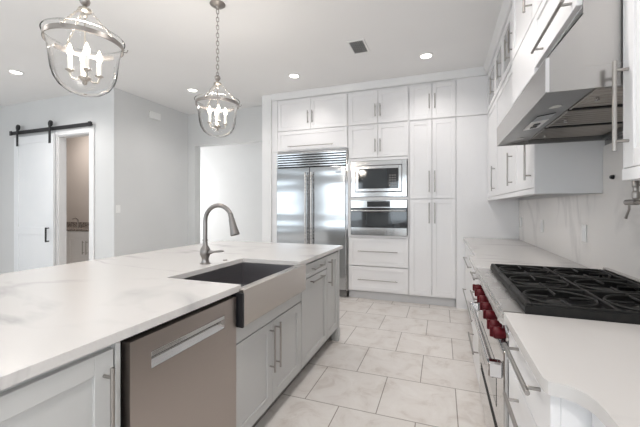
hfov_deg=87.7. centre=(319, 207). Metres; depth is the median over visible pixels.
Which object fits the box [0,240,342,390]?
countertop
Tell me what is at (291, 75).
recessed light
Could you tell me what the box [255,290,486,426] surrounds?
floor
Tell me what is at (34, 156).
barn door
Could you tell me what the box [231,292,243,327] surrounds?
strip
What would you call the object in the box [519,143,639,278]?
backsplash
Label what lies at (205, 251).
kitchen faucet
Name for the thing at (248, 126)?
wall
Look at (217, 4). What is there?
pendant light
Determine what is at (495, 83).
upper cabinet
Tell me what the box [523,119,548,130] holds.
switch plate
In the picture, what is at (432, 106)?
pantry cabinet
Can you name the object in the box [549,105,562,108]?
lamp
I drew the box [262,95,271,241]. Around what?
wall
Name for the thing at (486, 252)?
countertop
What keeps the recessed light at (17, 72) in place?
in the ceiling
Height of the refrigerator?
2.135 m
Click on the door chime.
(153, 115)
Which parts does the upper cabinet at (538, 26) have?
door, panel, handle, door, handle, lift door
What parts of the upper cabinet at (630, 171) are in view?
handle, light rail, panel, door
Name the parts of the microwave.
door, control panel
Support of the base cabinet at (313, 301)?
on the floor
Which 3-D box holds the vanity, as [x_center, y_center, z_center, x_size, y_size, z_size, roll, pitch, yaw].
[-4.855,0.812,6.825,2.020,0.975,0.660,0,0,20]
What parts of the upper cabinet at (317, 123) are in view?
door, handle, lift panel, door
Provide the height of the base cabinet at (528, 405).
0.884 m
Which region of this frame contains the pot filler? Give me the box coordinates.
[623,180,639,218]
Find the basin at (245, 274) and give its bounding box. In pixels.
[184,262,293,295]
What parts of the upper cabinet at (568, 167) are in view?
light rail, door, handle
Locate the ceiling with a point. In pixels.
(171, 46)
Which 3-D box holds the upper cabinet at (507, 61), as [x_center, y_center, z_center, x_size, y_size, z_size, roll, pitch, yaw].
[1.676,-1.409,2.557,0.399,0.489,1.146,0,0,20]
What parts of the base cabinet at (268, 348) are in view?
door, handle, handle, door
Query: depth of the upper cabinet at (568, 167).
2.02 m
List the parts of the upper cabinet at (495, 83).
pane, door, handle, door, pane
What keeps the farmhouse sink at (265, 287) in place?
in the countertop at (51, 317)
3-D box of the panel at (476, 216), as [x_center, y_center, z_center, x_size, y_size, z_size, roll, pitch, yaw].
[2.096,-0.176,4.179,0.720,2.953,0.020,0,0,20]
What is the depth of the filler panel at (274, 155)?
5.19 m
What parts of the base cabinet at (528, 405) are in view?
handle, handle, drawer, drawer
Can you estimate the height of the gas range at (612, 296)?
0.962 m
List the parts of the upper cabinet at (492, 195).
door, handle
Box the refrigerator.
[277,149,347,296]
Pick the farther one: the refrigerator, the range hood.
the refrigerator
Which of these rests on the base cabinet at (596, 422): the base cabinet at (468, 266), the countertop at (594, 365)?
the countertop at (594, 365)
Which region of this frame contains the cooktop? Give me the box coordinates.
[507,272,639,310]
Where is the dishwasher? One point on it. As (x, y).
(180, 371)
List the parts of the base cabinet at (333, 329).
handle, door, corner post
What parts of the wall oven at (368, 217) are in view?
handle, door, door rail, control panel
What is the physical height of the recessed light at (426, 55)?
0.010 m
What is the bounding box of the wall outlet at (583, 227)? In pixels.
[581,224,586,241]
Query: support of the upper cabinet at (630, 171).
attached to the wall at (560, 194)
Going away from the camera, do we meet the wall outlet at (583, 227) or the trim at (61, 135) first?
the wall outlet at (583, 227)
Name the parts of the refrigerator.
door, handle, handle, door, trim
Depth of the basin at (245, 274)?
2.42 m
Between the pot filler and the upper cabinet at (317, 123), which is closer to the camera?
the pot filler
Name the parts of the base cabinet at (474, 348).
handle, handle, drawer, drawer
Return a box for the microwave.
[351,159,407,196]
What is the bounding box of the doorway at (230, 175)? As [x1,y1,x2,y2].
[200,143,261,243]
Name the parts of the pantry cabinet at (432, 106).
door, door, door, door, door, door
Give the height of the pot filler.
0.206 m
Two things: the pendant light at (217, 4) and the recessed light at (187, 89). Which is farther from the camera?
the recessed light at (187, 89)
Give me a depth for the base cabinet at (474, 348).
2.35 m
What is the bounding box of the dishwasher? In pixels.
[120,295,235,426]
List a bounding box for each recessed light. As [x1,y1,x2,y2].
[7,69,24,74]
[186,88,198,91]
[288,73,299,77]
[418,52,433,58]
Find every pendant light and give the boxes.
[39,0,127,96]
[194,0,241,137]
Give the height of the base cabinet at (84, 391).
0.884 m
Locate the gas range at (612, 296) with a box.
[470,264,639,426]
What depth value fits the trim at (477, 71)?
4.58 m
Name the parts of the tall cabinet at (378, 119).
door, door, handle, drawer, drawer, handle, door, door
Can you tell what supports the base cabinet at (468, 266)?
on the floor
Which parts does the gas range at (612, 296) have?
knob, knob, handle, knob, knob, drawer, knob, oven door, knob, knob, burner, grate rail, island trim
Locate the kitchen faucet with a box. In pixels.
[200,203,239,264]
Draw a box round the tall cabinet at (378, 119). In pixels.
[348,85,408,301]
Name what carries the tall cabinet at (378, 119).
on the floor
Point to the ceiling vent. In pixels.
(359, 46)
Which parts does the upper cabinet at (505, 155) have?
light rail, door, handle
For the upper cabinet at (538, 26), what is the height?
1.008 m
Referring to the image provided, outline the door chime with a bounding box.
[149,111,160,120]
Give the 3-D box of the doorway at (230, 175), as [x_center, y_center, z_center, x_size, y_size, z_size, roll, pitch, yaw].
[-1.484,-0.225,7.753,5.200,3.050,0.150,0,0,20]
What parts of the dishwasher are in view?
handle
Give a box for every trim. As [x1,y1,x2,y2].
[53,125,94,264]
[271,66,487,100]
[484,0,511,72]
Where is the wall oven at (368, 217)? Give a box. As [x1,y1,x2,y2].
[350,200,407,235]
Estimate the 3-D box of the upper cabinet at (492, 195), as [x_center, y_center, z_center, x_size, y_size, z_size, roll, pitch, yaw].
[2.125,-0.622,3.789,0.399,1.076,0.683,0,0,20]
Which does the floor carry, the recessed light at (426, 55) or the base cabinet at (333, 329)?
the base cabinet at (333, 329)
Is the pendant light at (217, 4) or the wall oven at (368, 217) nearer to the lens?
the pendant light at (217, 4)
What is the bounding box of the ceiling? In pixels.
[0,0,502,113]
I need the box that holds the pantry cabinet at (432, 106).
[409,80,455,306]
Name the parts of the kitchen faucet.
lever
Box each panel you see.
[272,153,277,242]
[456,75,519,308]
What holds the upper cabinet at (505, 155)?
attached to the wall at (560, 194)
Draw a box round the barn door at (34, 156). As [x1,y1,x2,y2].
[9,120,92,271]
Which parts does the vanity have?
door, drawer, door, door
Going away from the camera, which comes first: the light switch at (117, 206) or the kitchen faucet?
the kitchen faucet
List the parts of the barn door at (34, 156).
pull handle, barn door rail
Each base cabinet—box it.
[0,341,119,426]
[236,293,300,426]
[290,256,326,384]
[317,250,339,352]
[462,243,473,328]
[468,268,479,383]
[503,331,591,426]
[592,413,605,426]
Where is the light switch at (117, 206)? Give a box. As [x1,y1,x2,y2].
[116,205,119,212]
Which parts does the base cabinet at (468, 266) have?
drawer, drawer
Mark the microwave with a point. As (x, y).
(379, 178)
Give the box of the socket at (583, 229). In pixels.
[582,228,584,238]
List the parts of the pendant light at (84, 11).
bulb, suspension chain, suspension chain, bulb, stem, bulb, bulb, suspension chain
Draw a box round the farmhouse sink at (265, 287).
[184,262,305,326]
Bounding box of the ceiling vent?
[346,39,369,54]
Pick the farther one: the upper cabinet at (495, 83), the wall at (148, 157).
the wall at (148, 157)
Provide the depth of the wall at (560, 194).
2.88 m
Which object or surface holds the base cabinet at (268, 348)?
on the floor
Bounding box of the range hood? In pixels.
[497,0,622,145]
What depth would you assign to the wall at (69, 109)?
5.36 m
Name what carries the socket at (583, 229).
attached to the wall outlet at (583, 227)
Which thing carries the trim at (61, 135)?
attached to the wall at (69, 109)
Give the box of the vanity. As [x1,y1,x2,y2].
[66,222,88,263]
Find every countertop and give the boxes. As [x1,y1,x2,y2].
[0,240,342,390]
[463,237,598,276]
[504,312,639,426]
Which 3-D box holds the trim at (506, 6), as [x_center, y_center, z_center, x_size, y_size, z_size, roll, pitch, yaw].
[1.726,-1.702,3.085,0.150,0.095,2.180,0,0,20]
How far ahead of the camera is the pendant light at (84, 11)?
1.79 m
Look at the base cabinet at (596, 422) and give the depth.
0.70 m
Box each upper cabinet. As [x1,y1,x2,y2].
[272,93,347,152]
[488,36,502,112]
[488,99,527,200]
[496,67,543,198]
[502,8,512,82]
[512,0,581,104]
[515,140,604,196]
[612,0,639,180]
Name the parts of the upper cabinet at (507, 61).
pane, handle, handle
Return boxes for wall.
[0,89,107,273]
[66,106,261,245]
[108,88,187,257]
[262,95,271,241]
[520,193,597,268]
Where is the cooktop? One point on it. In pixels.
(573, 302)
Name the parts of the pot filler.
lever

